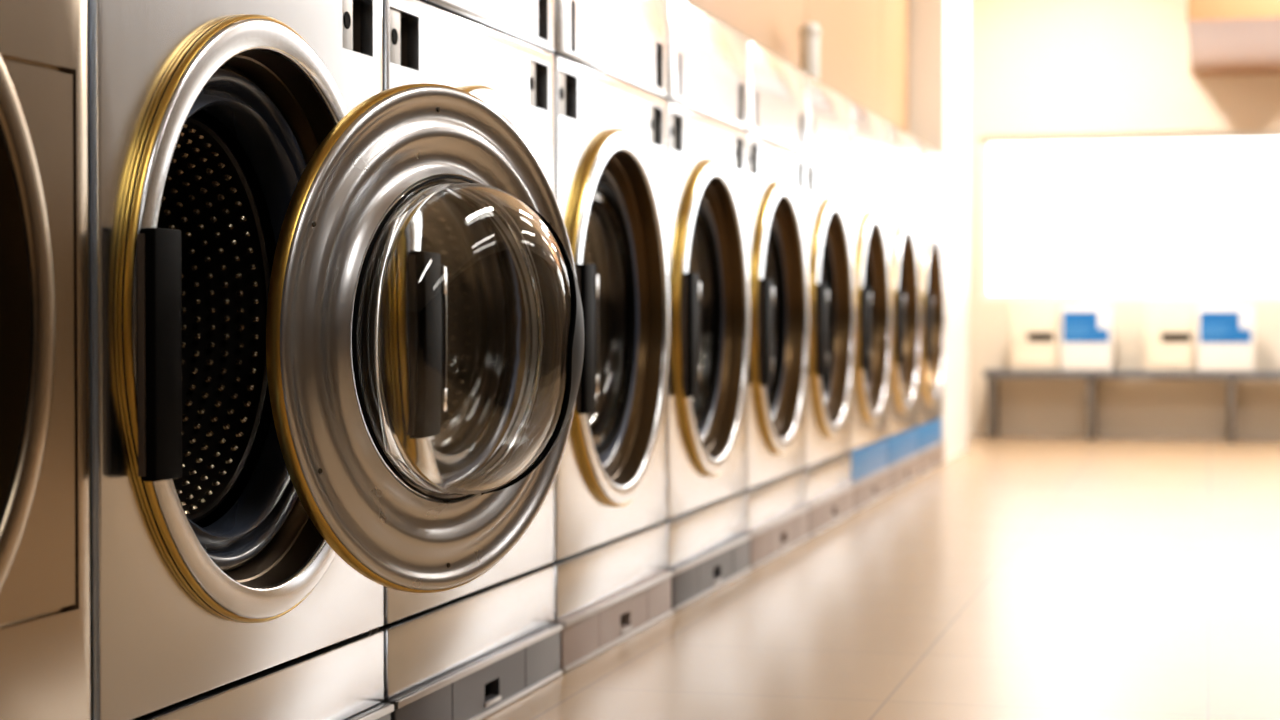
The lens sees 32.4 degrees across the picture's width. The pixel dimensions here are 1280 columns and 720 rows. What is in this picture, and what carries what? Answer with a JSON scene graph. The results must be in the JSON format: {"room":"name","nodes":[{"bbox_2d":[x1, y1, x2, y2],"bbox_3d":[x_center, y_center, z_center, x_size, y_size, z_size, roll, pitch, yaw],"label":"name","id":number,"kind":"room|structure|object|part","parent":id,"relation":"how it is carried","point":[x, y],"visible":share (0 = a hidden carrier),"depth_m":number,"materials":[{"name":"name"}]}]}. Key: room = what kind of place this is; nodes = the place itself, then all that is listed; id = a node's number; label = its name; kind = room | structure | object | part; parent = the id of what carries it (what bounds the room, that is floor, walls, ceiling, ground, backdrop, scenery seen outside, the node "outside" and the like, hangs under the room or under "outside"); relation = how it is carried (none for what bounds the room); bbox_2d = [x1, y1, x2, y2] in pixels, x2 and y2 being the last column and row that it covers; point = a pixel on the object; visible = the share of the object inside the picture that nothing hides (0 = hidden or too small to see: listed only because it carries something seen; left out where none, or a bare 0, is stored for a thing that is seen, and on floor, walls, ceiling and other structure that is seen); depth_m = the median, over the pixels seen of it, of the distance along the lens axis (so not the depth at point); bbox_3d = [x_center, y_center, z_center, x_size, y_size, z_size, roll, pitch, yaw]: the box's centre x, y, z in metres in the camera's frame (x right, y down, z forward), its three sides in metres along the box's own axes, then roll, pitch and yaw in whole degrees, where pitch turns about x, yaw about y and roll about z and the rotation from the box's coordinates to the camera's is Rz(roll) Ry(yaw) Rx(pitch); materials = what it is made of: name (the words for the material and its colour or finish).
{"room":"laundry","nodes":[
{"label":"laundry","id":0,"kind":"room"},
{"bbox_2d":[481,436,1279,719],"bbox_3d":[1.563,0.718,4.853,6.600,0.100,18.550,0,1,15],"label":"floor","id":1,"kind":"structure","parent":0,"point":[1014,577],"depth_m":5.70,"materials":[{"name":"tile"}]},
{"bbox_2d":[0,0,89,719],"bbox_3d":[-1.247,-0.085,2.339,0.988,1.606,1.045,0,1,15],"label":"washing machine","id":2,"kind":"object","parent":1,"relation":"on","point":[45,549],"visible":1,"depth_m":2.62,"materials":[{"name":"silver metal"}]},
{"bbox_2d":[87,103,90,719],"bbox_3d":[-0.974,-0.089,2.818,0.596,1.595,0.019,0,1,15],"label":"trim","id":3,"kind":"structure","parent":1,"relation":"on","point":[87,103],"depth_m":2.74,"materials":[{"name":"silver metal"}]},
{"bbox_2d":[87,0,583,719],"bbox_3d":[-0.806,-0.106,3.417,1.301,1.606,1.213,0,1,15],"label":"washing machine","id":4,"kind":"object","parent":1,"relation":"on","point":[336,319],"visible":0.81,"depth_m":3.31,"materials":[{"name":"silver metal"}]},
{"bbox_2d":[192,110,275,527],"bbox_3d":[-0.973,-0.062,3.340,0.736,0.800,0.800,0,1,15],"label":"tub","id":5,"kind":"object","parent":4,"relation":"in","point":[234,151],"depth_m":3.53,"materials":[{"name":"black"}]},
{"bbox_3d":[-0.566,-0.080,3.234,0.022,1.077,0.980,0,1,15],"label":"panel","id":6,"kind":"part","parent":4,"relation":"part of","materials":[{"name":"silver metal"}]},
{"bbox_3d":[-0.566,0.526,3.246,0.022,0.120,0.980,0,1,15],"label":"access panel","id":7,"kind":"part","parent":4,"relation":"part of","materials":[{"name":"silver metal"}]},
{"bbox_3d":[-0.486,-0.549,3.556,0.026,0.093,0.055,0,1,15],"label":"lock plate","id":8,"kind":"part","parent":4,"relation":"part of","materials":[{"name":"grey metal"}]},
{"bbox_3d":[-0.540,0.644,3.242,0.006,0.108,0.980,0,1,15],"label":"rail","id":9,"kind":"part","parent":4,"relation":"part of","materials":[{"name":"grey metal"}]},
{"bbox_3d":[-0.317,-0.034,3.512,0.046,0.800,0.800,1,1,31],"label":"door","id":10,"kind":"part","parent":4,"relation":"part of","materials":[{"name":"silver metal"}]},
{"bbox_2d":[352,179,573,497],"bbox_3d":[-0.240,-0.033,3.466,0.165,0.514,0.514,1,1,31],"label":"glass bowl","id":11,"kind":"object","parent":4,"relation":"on","point":[463,291],"depth_m":3.34,"materials":[{"name":"clear glass"}]},
{"bbox_2d":[372,0,562,719],"bbox_3d":[-0.736,-0.124,4.311,0.988,1.606,0.980,0,1,15],"label":"washing machine","id":12,"kind":"object","parent":1,"relation":"on","point":[471,650],"visible":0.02,"depth_m":4.21,"materials":[{"name":"silver metal"}]},
{"bbox_3d":[-0.432,-0.553,3.763,0.026,0.093,0.063,0,1,15],"label":"lock plate","id":13,"kind":"part","parent":12,"relation":"part of","materials":[{"name":"grey metal"}]},
{"bbox_3d":[-0.315,0.507,4.214,0.022,0.120,0.980,0,1,15],"label":"access panel","id":14,"kind":"part","parent":12,"relation":"part of","materials":[{"name":"silver metal"}]},
{"bbox_3d":[-0.290,0.625,4.210,0.006,0.108,0.980,0,1,15],"label":"rail","id":15,"kind":"part","parent":12,"relation":"part of","materials":[{"name":"grey metal"}]},
{"bbox_3d":[-0.315,-0.779,4.189,0.022,0.270,0.980,0,1,15],"label":"control panel","id":16,"kind":"part","parent":12,"relation":"part of","materials":[{"name":"silver metal"}]},
{"bbox_3d":[-0.235,-0.568,4.524,0.026,0.093,0.055,0,1,15],"label":"lock plate","id":17,"kind":"part","parent":12,"relation":"part of","materials":[{"name":"grey metal"}]},
{"bbox_2d":[545,0,673,672],"bbox_3d":[-0.485,-0.144,5.279,0.988,1.606,0.980,0,1,15],"label":"washing machine","id":18,"kind":"object","parent":1,"relation":"on","point":[612,581],"visible":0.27,"depth_m":5.25,"materials":[{"name":"silver metal"}]},
{"bbox_3d":[-0.182,-0.572,4.731,0.026,0.093,0.063,0,1,15],"label":"lock plate","id":19,"kind":"part","parent":18,"relation":"part of","materials":[{"name":"grey metal"}]},
{"bbox_3d":[-0.108,-0.057,4.828,0.022,0.270,0.018,0,1,15],"label":"handle","id":20,"kind":"part","parent":18,"relation":"part of","materials":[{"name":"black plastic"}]},
{"bbox_2d":[582,192,630,443],"bbox_3d":[-0.146,-0.099,5.192,0.100,0.596,0.596,0,1,15],"label":"glass bowl","id":21,"kind":"object","parent":18,"relation":"on","point":[607,242],"depth_m":5.40,"materials":[{"name":"clear"}]},
{"bbox_3d":[-0.064,-0.798,5.156,0.022,0.270,0.980,0,1,15],"label":"control panel","id":22,"kind":"part","parent":18,"relation":"part of","materials":[{"name":"silver metal"}]},
{"bbox_3d":[-0.064,0.487,5.182,0.022,0.120,0.980,0,1,15],"label":"access panel","id":23,"kind":"part","parent":18,"relation":"part of","materials":[{"name":"silver metal"}]},
{"bbox_3d":[-0.064,-0.119,5.170,0.022,1.077,0.980,0,1,15],"label":"panel","id":24,"kind":"part","parent":18,"relation":"part of","materials":[{"name":"silver metal"}]},
{"bbox_3d":[-0.099,-0.099,5.179,0.026,0.636,0.636,0,1,15],"label":"door","id":25,"kind":"part","parent":18,"relation":"part of","materials":[{"name":"black glass"}]},
{"bbox_3d":[-0.039,0.606,5.178,0.006,0.108,0.980,0,1,15],"label":"rail","id":26,"kind":"part","parent":18,"relation":"part of","materials":[{"name":"grey metal"}]},
{"bbox_3d":[0.016,-0.587,5.492,0.026,0.093,0.055,0,1,15],"label":"lock plate","id":27,"kind":"part","parent":18,"relation":"part of","materials":[{"name":"grey metal"}]},
{"bbox_2d":[659,0,751,611],"bbox_3d":[-0.234,-0.163,6.247,0.988,1.606,0.980,0,1,15],"label":"washing machine","id":28,"kind":"object","parent":1,"relation":"on","point":[708,544],"visible":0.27,"depth_m":6.13,"materials":[{"name":"silver metal"}]},
{"bbox_3d":[0.069,-0.592,5.699,0.026,0.093,0.063,0,1,15],"label":"lock plate","id":29,"kind":"part","parent":28,"relation":"part of","materials":[{"name":"grey metal"}]},
{"bbox_3d":[0.143,-0.076,5.796,0.022,0.270,0.018,0,1,15],"label":"handle","id":30,"kind":"part","parent":28,"relation":"part of","materials":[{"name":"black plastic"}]},
{"bbox_2d":[688,212,717,422],"bbox_3d":[0.104,-0.118,6.160,0.100,0.596,0.596,0,1,15],"label":"glass bowl","id":31,"kind":"object","parent":28,"relation":"on","point":[703,253],"depth_m":6.37,"materials":[{"name":"clear"}]},
{"bbox_3d":[0.187,0.468,6.150,0.022,0.120,0.980,0,1,15],"label":"access panel","id":32,"kind":"part","parent":28,"relation":"part of","materials":[{"name":"silver metal"}]},
{"bbox_3d":[0.187,-0.818,6.124,0.022,0.270,0.980,0,1,15],"label":"control panel","id":33,"kind":"part","parent":28,"relation":"part of","materials":[{"name":"silver metal"}]},
{"bbox_3d":[0.187,-0.138,6.138,0.022,1.077,0.980,0,1,15],"label":"panel","id":34,"kind":"part","parent":28,"relation":"part of","materials":[{"name":"silver metal"}]},
{"bbox_3d":[0.152,-0.118,6.147,0.026,0.636,0.636,0,1,15],"label":"door","id":35,"kind":"part","parent":28,"relation":"part of","materials":[{"name":"glass"}]},
{"bbox_3d":[0.212,0.586,6.146,0.006,0.108,0.980,0,1,15],"label":"rail","id":36,"kind":"part","parent":28,"relation":"part of","materials":[{"name":"grey metal"}]},
{"bbox_3d":[0.167,-0.958,6.127,0.057,0.010,0.980,0,1,15],"label":"trim","id":37,"kind":"part","parent":28,"relation":"part of","materials":[{"name":"white metal"}]},
{"bbox_3d":[0.266,-0.607,6.460,0.026,0.093,0.055,0,1,15],"label":"lock plate","id":38,"kind":"part","parent":28,"relation":"part of","materials":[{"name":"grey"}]},
{"bbox_2d":[739,36,810,568],"bbox_3d":[0.017,-0.182,7.214,0.988,1.606,0.980,0,1,15],"label":"washing machine","id":39,"kind":"object","parent":1,"relation":"on","point":[777,514],"visible":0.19,"depth_m":7.13,"materials":[{"name":"silver metal"}]},
{"bbox_3d":[0.320,-0.611,6.667,0.026,0.093,0.063,0,1,15],"label":"lock plate","id":40,"kind":"part","parent":39,"relation":"part of","materials":[{"name":"grey metal"}]},
{"bbox_2d":[763,229,781,405],"bbox_3d":[0.355,-0.138,7.127,0.100,0.596,0.596,0,1,15],"label":"glass bowl","id":41,"kind":"object","parent":39,"relation":"on","point":[772,269],"depth_m":7.34,"materials":[{"name":"clear"}]},
{"bbox_3d":[0.438,0.449,7.118,0.022,0.120,0.980,0,1,15],"label":"access panel","id":42,"kind":"part","parent":39,"relation":"part of","materials":[{"name":"silver metal"}]},
{"bbox_3d":[0.438,-0.837,7.092,0.022,0.270,0.980,0,1,15],"label":"control panel","id":43,"kind":"part","parent":39,"relation":"part of","materials":[{"name":"silver metal"}]},
{"bbox_3d":[0.418,-0.978,7.094,0.057,0.010,0.980,0,1,15],"label":"trim","id":44,"kind":"part","parent":39,"relation":"part of","materials":[{"name":"white metal"}]},
{"bbox_3d":[0.438,-0.158,7.106,0.022,1.077,0.980,0,1,15],"label":"panel","id":45,"kind":"part","parent":39,"relation":"part of","materials":[{"name":"silver metal"}]},
{"bbox_3d":[0.403,-0.137,7.115,0.026,0.636,0.636,0,1,15],"label":"door","id":46,"kind":"part","parent":39,"relation":"part of","materials":[{"name":"black glass"}]},
{"bbox_3d":[0.463,0.567,7.114,0.006,0.108,0.980,0,1,15],"label":"rail","id":47,"kind":"part","parent":39,"relation":"part of","materials":[{"name":"grey metal"}]},
{"bbox_2d":[800,72,855,536],"bbox_3d":[0.267,-0.202,8.182,0.988,1.606,0.980,0,1,15],"label":"washing machine","id":48,"kind":"object","parent":1,"relation":"on","point":[829,492],"visible":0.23,"depth_m":8.05,"materials":[{"name":"silver metal"}]},
{"bbox_3d":[0.571,-0.630,7.635,0.026,0.093,0.063,0,1,15],"label":"lock plate","id":49,"kind":"part","parent":48,"relation":"part of","materials":[{"name":"grey"}]},
{"bbox_2d":[798,23,820,78],"bbox_3d":[0.624,-1.115,8.102,0.084,0.252,0.084,0,1,15],"label":"standpipe","id":50,"kind":"object","parent":48,"relation":"on","point":[809,33],"visible":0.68,"depth_m":8.07,"materials":[{"name":"white paint"}]},
{"bbox_2d":[819,244,831,390],"bbox_3d":[0.606,-0.157,8.095,0.100,0.596,0.596,0,1,15],"label":"glass bowl","id":51,"kind":"object","parent":48,"relation":"on","point":[825,276],"depth_m":8.31,"materials":[{"name":"clear"}]},
{"bbox_3d":[0.688,0.429,8.086,0.022,0.120,0.980,0,1,15],"label":"access panel","id":52,"kind":"part","parent":48,"relation":"part of","materials":[{"name":"silver metal"}]},
{"bbox_3d":[0.688,-0.856,8.060,0.022,0.270,0.980,0,1,15],"label":"control panel","id":53,"kind":"part","parent":48,"relation":"part of","materials":[{"name":"silver metal"}]},
{"bbox_3d":[0.669,-0.997,8.062,0.057,0.010,0.980,0,1,15],"label":"trim","id":54,"kind":"part","parent":48,"relation":"part of","materials":[{"name":"white"}]},
{"bbox_3d":[0.688,-0.177,8.073,0.022,1.077,0.980,0,1,15],"label":"panel","id":55,"kind":"part","parent":48,"relation":"part of","materials":[{"name":"silver metal"}]},
{"bbox_3d":[0.654,-0.157,8.083,0.026,0.636,0.636,0,1,15],"label":"door","id":56,"kind":"part","parent":48,"relation":"part of","materials":[{"name":"glass"}]},
{"bbox_3d":[0.714,0.547,8.082,0.006,0.108,0.980,0,1,15],"label":"rail","id":57,"kind":"part","parent":48,"relation":"part of","materials":[{"name":"grey metal"}]},
{"bbox_3d":[0.768,-0.645,8.395,0.026,0.093,0.055,0,1,15],"label":"lock plate","id":58,"kind":"part","parent":48,"relation":"part of","materials":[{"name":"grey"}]},
{"bbox_2d":[846,100,891,511],"bbox_3d":[0.518,-0.221,9.150,0.988,1.606,0.980,0,1,15],"label":"washing machine","id":59,"kind":"object","parent":1,"relation":"on","point":[870,473],"visible":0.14,"depth_m":9.04,"materials":[{"name":"silver metal"}]},
{"bbox_3d":[0.822,-0.650,8.602,0.026,0.093,0.063,0,1,15],"label":"lock plate","id":60,"kind":"part","parent":59,"relation":"part of","materials":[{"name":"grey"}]},
{"bbox_2d":[863,255,870,377],"bbox_3d":[0.857,-0.176,9.063,0.100,0.596,0.596,0,1,15],"label":"glass bowl","id":61,"kind":"object","parent":59,"relation":"on","point":[867,264],"depth_m":9.26,"materials":[{"name":"clear"}]},
{"bbox_3d":[0.939,0.410,9.053,0.022,0.120,0.980,0,1,15],"label":"access panel","id":62,"kind":"part","parent":59,"relation":"part of","materials":[{"name":"blue"}]},
{"bbox_3d":[0.939,-0.876,9.028,0.022,0.270,0.980,0,1,15],"label":"control panel","id":63,"kind":"part","parent":59,"relation":"part of","materials":[{"name":"silver metal"}]},
{"bbox_3d":[0.919,-1.016,9.030,0.057,0.010,0.980,0,1,15],"label":"trim","id":64,"kind":"part","parent":59,"relation":"part of","materials":[{"name":"white metal"}]},
{"bbox_3d":[0.939,-0.196,9.041,0.022,1.077,0.980,0,1,15],"label":"panel","id":65,"kind":"part","parent":59,"relation":"part of","materials":[{"name":"silver metal"}]},
{"bbox_3d":[0.904,-0.176,9.051,0.026,0.636,0.636,0,1,15],"label":"door","id":66,"kind":"part","parent":59,"relation":"part of","materials":[{"name":"black plastic"}]},
{"bbox_3d":[0.965,0.528,9.049,0.006,0.108,0.980,0,1,15],"label":"rail","id":67,"kind":"part","parent":59,"relation":"part of","materials":[{"name":"grey metal"}]},
{"bbox_2d":[883,122,920,491],"bbox_3d":[0.769,-0.240,10.118,0.988,1.606,0.980,0,1,15],"label":"washing machine","id":68,"kind":"object","parent":1,"relation":"on","point":[903,457],"visible":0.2,"depth_m":10.01,"materials":[{"name":"silver metal"}]},
{"bbox_2d":[898,267,901,365],"bbox_3d":[1.108,-0.196,10.031,0.100,0.596,0.596,0,1,15],"label":"glass bowl","id":69,"kind":"object","parent":68,"relation":"on","point":[900,268],"depth_m":10.23,"materials":[{"name":"clear"}]},
{"bbox_3d":[1.190,0.391,10.021,0.022,0.120,0.980,0,1,15],"label":"access panel","id":70,"kind":"part","parent":68,"relation":"part of","materials":[{"name":"blue metal"}]},
{"bbox_3d":[1.190,-0.895,9.996,0.022,0.270,0.980,0,1,15],"label":"control panel","id":71,"kind":"part","parent":68,"relation":"part of","materials":[{"name":"silver metal"}]},
{"bbox_3d":[1.155,-0.195,10.019,0.026,0.636,0.636,0,1,15],"label":"door","id":72,"kind":"part","parent":68,"relation":"part of","materials":[{"name":"black glass"}]},
{"bbox_3d":[1.170,-1.036,9.998,0.057,0.010,0.980,0,1,15],"label":"trim","id":73,"kind":"part","parent":68,"relation":"part of","materials":[{"name":"white metal"}]},
{"bbox_3d":[1.190,-0.216,10.009,0.022,1.077,0.980,0,1,15],"label":"panel","id":74,"kind":"part","parent":68,"relation":"part of","materials":[{"name":"silver metal"}]},
{"bbox_3d":[1.215,0.509,10.017,0.006,0.108,0.980,0,1,15],"label":"rail","id":75,"kind":"part","parent":68,"relation":"part of","materials":[{"name":"grey metal"}]},
{"bbox_2d":[915,140,945,475],"bbox_3d":[1.020,-0.260,11.086,0.988,1.606,0.980,0,1,15],"label":"washing machine","id":76,"kind":"object","parent":1,"relation":"on","point":[930,444],"visible":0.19,"depth_m":10.96,"materials":[{"name":"silver metal"}]},
{"bbox_3d":[1.406,-0.215,10.986,0.026,0.636,0.636,0,1,15],"label":"door","id":77,"kind":"part","parent":76,"relation":"part of","materials":[{"name":"black plastic"}]},
{"bbox_3d":[1.441,-0.914,10.963,0.022,0.270,0.980,0,1,15],"label":"control panel","id":78,"kind":"part","parent":76,"relation":"part of","materials":[{"name":"silver metal"}]},
{"bbox_3d":[1.441,0.371,10.989,0.022,0.120,0.980,0,1,15],"label":"access panel","id":79,"kind":"part","parent":76,"relation":"part of","materials":[{"name":"blue metal"}]},
{"bbox_3d":[1.421,-1.055,10.966,0.057,0.010,0.980,0,1,15],"label":"trim","id":80,"kind":"part","parent":76,"relation":"part of","materials":[{"name":"white metal"}]},
{"bbox_3d":[1.441,-0.235,10.977,0.022,1.077,0.980,0,1,15],"label":"panel","id":81,"kind":"part","parent":76,"relation":"part of","materials":[{"name":"silver metal"}]},
{"bbox_3d":[1.466,0.489,10.985,0.006,0.108,0.980,0,1,15],"label":"rail","id":82,"kind":"part","parent":76,"relation":"part of","materials":[{"name":"grey"}]},
{"bbox_2d":[983,369,1279,442],"bbox_3d":[4.382,0.285,13.253,4.560,0.430,0.380,0,1,15],"label":"bench","id":83,"kind":"object","parent":1,"relation":"on","point":[992,375],"visible":1,"depth_m":13.49,"materials":[{"name":"grey"}]},
{"bbox_2d":[1010,305,1060,369],"bbox_3d":[2.465,-0.142,13.712,0.295,0.404,0.256,0,1,15],"label":"box","id":84,"kind":"object","parent":83,"relation":"on","point":[1034,329],"visible":0.98,"depth_m":13.60,"materials":[{"name":"white cardboard"}]},
{"bbox_2d":[1060,306,1113,370],"bbox_3d":[2.767,-0.135,13.615,0.313,0.394,0.274,0,1,15],"label":"box","id":85,"kind":"object","parent":83,"relation":"on","point":[1086,332],"visible":1,"depth_m":13.48,"materials":[{"name":"white paint"}]},
{"bbox_2d":[1065,325,1091,336],"bbox_3d":[2.690,-0.179,13.493,0.165,0.072,0.001,0,1,15],"label":"print","id":86,"kind":"object","parent":85,"relation":"attached to","point":[1070,330],"depth_m":13.49,"materials":[{"name":"blue"}]},
{"bbox_2d":[1145,304,1193,370],"bbox_3d":[3.251,-0.138,13.508,0.291,0.404,0.256,0,1,15],"label":"box","id":87,"kind":"object","parent":83,"relation":"on","point":[1169,329],"visible":1,"depth_m":13.39,"materials":[{"name":"white cardboard"}]},
{"bbox_2d":[1197,306,1253,371],"bbox_3d":[3.567,-0.131,13.407,0.336,0.394,0.274,0,1,15],"label":"box","id":88,"kind":"object","parent":83,"relation":"on","point":[1225,334],"visible":1,"depth_m":13.28,"materials":[{"name":"white paint"}]},
{"bbox_2d":[1202,325,1229,336],"bbox_3d":[3.479,-0.175,13.288,0.165,0.072,0.001,0,1,15],"label":"print","id":89,"kind":"object","parent":88,"relation":"attached to","point":[1207,330],"depth_m":13.29,"materials":[{"name":"blue"}]},
{"bbox_2d":[908,0,968,460],"bbox_3d":[1.223,-1.077,12.164,1.056,3.198,1.200,0,1,15],"label":"pillar","id":90,"kind":"structure","parent":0,"point":[938,117],"depth_m":11.75,"materials":[{"name":"white paint"}]},
{"bbox_2d":[688,0,908,132],"bbox_3d":[-0.542,-1.714,4.027,0.030,1.599,15.378,0,1,15],"label":"wall","id":91,"kind":"structure","parent":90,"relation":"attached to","point":[864,44],"depth_m":9.57,"materials":[{"name":"paint"}]},
{"bbox_2d":[968,0,1279,439],"bbox_3d":[4.484,-1.106,13.539,4.920,3.200,0.200,0,1,15],"label":"wall","id":92,"kind":"structure","parent":0,"point":[1037,67],"depth_m":13.84,"materials":[{"name":"beige paint"}]},
{"bbox_2d":[981,131,1279,299],"bbox_3d":[4.094,-0.896,13.634,3.920,1.044,0.060,0,1,15],"label":"window","id":93,"kind":"structure","parent":92,"relation":"in","point":[986,141],"depth_m":13.91,"materials":[{"name":"white paint"}]},
{"bbox_2d":[1187,0,1279,75],"bbox_3d":[3.521,-2.210,12.293,0.870,0.938,2.648,0,1,15],"label":"trim","id":94,"kind":"structure","parent":92,"relation":"attached to","point":[1226,37],"depth_m":11.77,"materials":[{"name":"brown wood"}]}
]}

